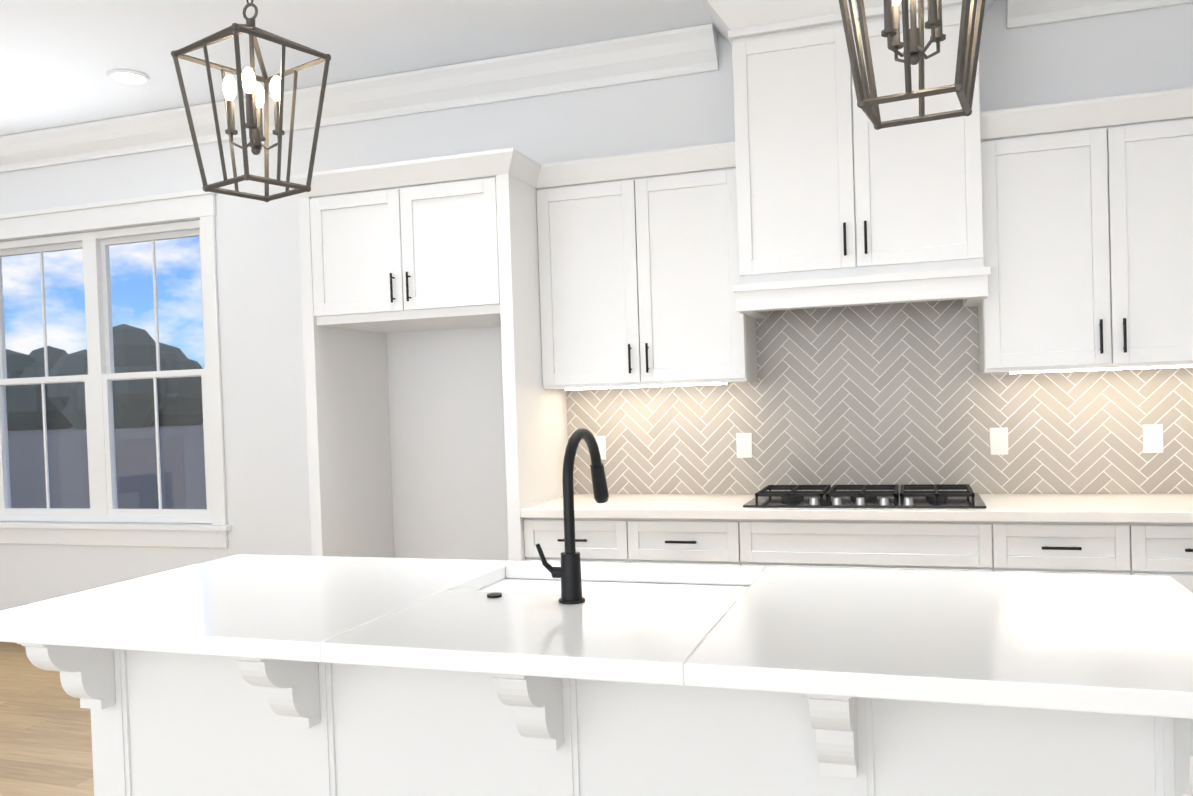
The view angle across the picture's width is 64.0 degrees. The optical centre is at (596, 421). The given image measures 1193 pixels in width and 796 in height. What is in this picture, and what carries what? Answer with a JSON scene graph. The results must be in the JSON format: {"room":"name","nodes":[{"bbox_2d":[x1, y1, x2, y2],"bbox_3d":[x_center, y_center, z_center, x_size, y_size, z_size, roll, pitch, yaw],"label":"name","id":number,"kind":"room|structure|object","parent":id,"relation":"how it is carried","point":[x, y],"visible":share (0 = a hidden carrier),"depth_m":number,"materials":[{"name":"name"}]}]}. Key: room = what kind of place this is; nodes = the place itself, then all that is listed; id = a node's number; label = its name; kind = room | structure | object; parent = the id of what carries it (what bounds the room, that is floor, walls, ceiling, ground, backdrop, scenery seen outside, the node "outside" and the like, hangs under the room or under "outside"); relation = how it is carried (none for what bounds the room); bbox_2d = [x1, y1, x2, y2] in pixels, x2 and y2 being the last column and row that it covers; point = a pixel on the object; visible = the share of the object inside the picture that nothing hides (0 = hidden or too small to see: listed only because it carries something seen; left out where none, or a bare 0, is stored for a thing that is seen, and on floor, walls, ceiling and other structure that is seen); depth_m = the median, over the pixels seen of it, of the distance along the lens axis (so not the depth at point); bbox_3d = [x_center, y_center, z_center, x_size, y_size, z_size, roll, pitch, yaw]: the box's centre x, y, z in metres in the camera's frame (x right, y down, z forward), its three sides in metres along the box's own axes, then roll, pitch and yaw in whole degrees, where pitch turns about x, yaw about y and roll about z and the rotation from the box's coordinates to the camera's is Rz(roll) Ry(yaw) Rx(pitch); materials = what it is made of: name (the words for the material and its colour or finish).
{"room":"kitchen","nodes":[
{"label":"kitchen","id":0,"kind":"room"},
{"bbox_2d":[0,642,93,795],"bbox_3d":[-2.271,1.456,1.562,12.600,0.100,8.200,-1,1,18],"label":"floor","id":1,"kind":"structure","parent":0,"point":[45,737],"depth_m":4.14,"materials":[{"name":"brown wood"}]},
{"bbox_2d":[519,520,642,563],"bbox_3d":[0.042,0.835,4.350,0.530,0.875,0.607,-1,1,18],"label":"base cabinet","id":2,"kind":"object","parent":1,"relation":"on","point":[597,541],"depth_m":4.05,"materials":[{"name":"white wood"}]},
{"bbox_2d":[21,644,1192,795],"bbox_3d":[-0.028,0.881,2.229,2.532,0.875,0.834,-1,1,18],"label":"kitchen island","id":3,"kind":"object","parent":1,"relation":"on","point":[254,674],"depth_m":2.01,"materials":[{"name":"white wood"}]},
{"bbox_2d":[0,554,1192,723],"bbox_3d":[-0.053,0.425,2.188,2.620,0.040,0.950,-1,1,18],"label":"island countertop","id":4,"kind":"structure","parent":3,"relation":"on","point":[1066,644],"depth_m":1.92,"materials":[{"name":"white stone"}]},
{"bbox_2d":[532,428,608,603],"bbox_3d":[-0.050,0.209,2.261,0.110,0.387,0.284,-1,1,18],"label":"faucet","id":5,"kind":"object","parent":4,"relation":"on","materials":[{"name":"black metal"}]},
{"bbox_2d":[476,572,751,599],"bbox_3d":[0.031,0.542,2.400,0.740,0.233,0.380,-1,1,18],"label":"sink","id":6,"kind":"object","parent":4,"relation":"in","point":[511,581],"depth_m":2.52,"materials":[{"name":"white ceramic"}]},
{"bbox_2d":[643,520,742,565],"bbox_3d":[0.431,0.825,4.220,0.530,0.875,0.607,-1,1,18],"label":"base cabinet","id":7,"kind":"object","parent":1,"relation":"on","point":[679,542],"depth_m":3.90,"materials":[{"name":"white wood"}]},
{"bbox_2d":[743,520,1014,572],"bbox_3d":[1.129,0.807,3.987,1.064,0.875,0.607,-1,1,18],"label":"base cabinet","id":8,"kind":"object","parent":1,"relation":"on","point":[847,544],"depth_m":3.68,"materials":[{"name":"white wood"}]},
{"bbox_2d":[519,492,1192,523],"bbox_3d":[1.098,0.351,3.970,2.797,0.039,0.632,-1,1,18],"label":"countertop","id":9,"kind":"structure","parent":8,"relation":"on","point":[1002,507],"depth_m":3.76,"materials":[{"name":"white stone"}]},
{"bbox_2d":[739,484,986,507],"bbox_3d":[1.112,0.306,3.978,0.920,0.047,0.510,-1,1,18],"label":"cooktop","id":10,"kind":"object","parent":9,"relation":"in","point":[763,495],"depth_m":3.90,"materials":[{"name":"black metal"}]},
{"bbox_2d":[1015,524,1154,575],"bbox_3d":[1.822,0.789,3.755,0.515,0.875,0.607,-1,1,18],"label":"base cabinet","id":11,"kind":"object","parent":1,"relation":"on","point":[1100,549],"depth_m":3.45,"materials":[{"name":"white wood"}]},
{"bbox_2d":[1155,524,1192,591],"bbox_3d":[2.197,0.780,3.630,0.517,0.875,0.607,-1,1,18],"label":"base cabinet","id":12,"kind":"object","parent":1,"relation":"on","point":[1173,542],"depth_m":3.36,"materials":[{"name":"white wood"}]},
{"bbox_2d":[0,0,718,135],"bbox_3d":[-2.374,-1.692,1.496,12.600,0.100,8.200,-1,1,18],"label":"ceiling","id":13,"kind":"structure","parent":0,"point":[59,59],"depth_m":4.33,"materials":[{"name":"paint"}]},
{"bbox_2d":[106,69,149,84],"bbox_3d":[-2.312,-1.705,4.713,0.194,0.021,0.194,-1,1,18],"label":"recessed light","id":14,"kind":"object","parent":13,"relation":"in","point":[129,76],"visible":1,"depth_m":4.71,"materials":[{"name":"white plastic"}]},
{"bbox_2d":[171,0,330,201],"bbox_3d":[-0.919,-1.159,2.526,0.294,1.097,0.295,-1,1,36],"label":"pendant light","id":15,"kind":"object","parent":13,"relation":"hanging from","point":[256,95],"visible":1,"depth_m":2.52,"materials":[{"name":"grey metal"}]},
{"bbox_2d":[839,0,985,129],"bbox_3d":[0.642,-1.193,1.962,0.295,1.107,0.294,-1,1,26],"label":"pendant light","id":16,"kind":"object","parent":13,"relation":"hanging from","point":[913,53],"visible":1,"depth_m":1.96,"materials":[{"name":"grey metal"}]},
{"bbox_2d":[0,0,1192,610],"bbox_3d":[-2.096,-0.207,5.432,10.060,3.050,0.150,-1,1,18],"label":"wall","id":17,"kind":"structure","parent":0,"point":[446,442],"depth_m":4.98,"materials":[{"name":"paint"}]},
{"bbox_2d":[0,189,231,547],"bbox_3d":[-2.986,-0.273,5.679,1.940,2.010,0.160,-1,1,18],"label":"window","id":18,"kind":"structure","parent":17,"relation":"in","point":[100,377],"depth_m":5.65,"materials":[{"name":"white wood"}]},
{"bbox_2d":[0,24,718,172],"bbox_3d":[-2.615,-1.628,5.409,6.660,0.170,0.130,-1,1,18],"label":"crown molding","id":19,"kind":"structure","parent":17,"relation":"attached to","point":[653,56],"depth_m":4.84,"materials":[{"name":"white wood"}]},
{"bbox_2d":[303,164,461,335],"bbox_3d":[-0.965,-0.797,4.618,0.530,0.671,0.637,-1,1,18],"label":"upper cabinet","id":20,"kind":"object","parent":17,"relation":"attached to","point":[360,222],"depth_m":4.33,"materials":[{"name":"white wood"}]},
{"bbox_2d":[411,152,534,327],"bbox_3d":[-0.576,-0.807,4.488,0.530,0.671,0.637,-1,1,18],"label":"upper cabinet","id":21,"kind":"object","parent":17,"relation":"attached to","point":[475,249],"depth_m":4.17,"materials":[{"name":"white wood"}]},
{"bbox_2d":[531,152,654,391],"bbox_3d":[0.037,-0.661,4.452,0.530,1.001,0.327,-1,1,18],"label":"upper cabinet","id":22,"kind":"object","parent":17,"relation":"attached to","point":[591,219],"depth_m":4.30,"materials":[{"name":"white wood"}]},
{"bbox_2d":[647,148,762,387],"bbox_3d":[0.426,-0.671,4.322,0.530,1.001,0.327,-1,1,18],"label":"upper cabinet","id":23,"kind":"object","parent":17,"relation":"attached to","point":[700,343],"depth_m":4.17,"materials":[{"name":"white wood"}]},
{"bbox_2d":[691,0,1030,303],"bbox_3d":[1.072,-1.179,3.959,1.208,1.248,0.576,-1,1,18],"label":"upper cabinet","id":24,"kind":"object","parent":17,"relation":"attached to","point":[808,201],"depth_m":3.82,"materials":[{"name":"white wood"}]},
{"bbox_2d":[566,287,1192,493],"bbox_3d":[1.181,-0.121,4.254,2.797,0.885,0.012,-1,1,18],"label":"backsplash","id":25,"kind":"structure","parent":17,"relation":"attached to","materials":[{"name":"beige tile"}]},
{"bbox_2d":[975,96,1134,375],"bbox_3d":[1.821,-0.707,3.856,0.513,1.001,0.327,-1,1,18],"label":"upper cabinet","id":26,"kind":"object","parent":17,"relation":"attached to","point":[1073,313],"depth_m":3.68,"materials":[{"name":"white wood"}]},
{"bbox_2d":[1006,0,1192,29],"bbox_3d":[2.074,-1.748,3.842,0.770,0.170,0.130,-1,1,18],"label":"crown molding","id":27,"kind":"structure","parent":17,"relation":"attached to","point":[1023,13],"depth_m":3.92,"materials":[{"name":"white wood"}]},
{"bbox_2d":[1131,88,1192,371],"bbox_3d":[2.195,-0.716,3.731,0.513,1.001,0.327,-1,1,18],"label":"upper cabinet","id":28,"kind":"object","parent":17,"relation":"attached to","point":[1161,122],"depth_m":3.59,"materials":[{"name":"white wood"}]},
{"label":"outside","id":29,"kind":"structure","parent":0,"visible":0},
{"bbox_2d":[8,423,206,508],"bbox_3d":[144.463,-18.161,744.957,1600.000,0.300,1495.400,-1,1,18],"label":"land","id":30,"kind":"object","parent":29,"point":[68,500],"depth_m":37.38,"materials":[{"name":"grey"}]},
{"bbox_2d":[6,324,202,430],"bbox_3d":[-37.221,-8.901,174.732,355.146,24.662,55.636,-1,1,18],"label":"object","id":31,"kind":"object","parent":30,"relation":"on","point":[182,410],"depth_m":175.96,"materials":[{"name":"grey plant"}]}
]}

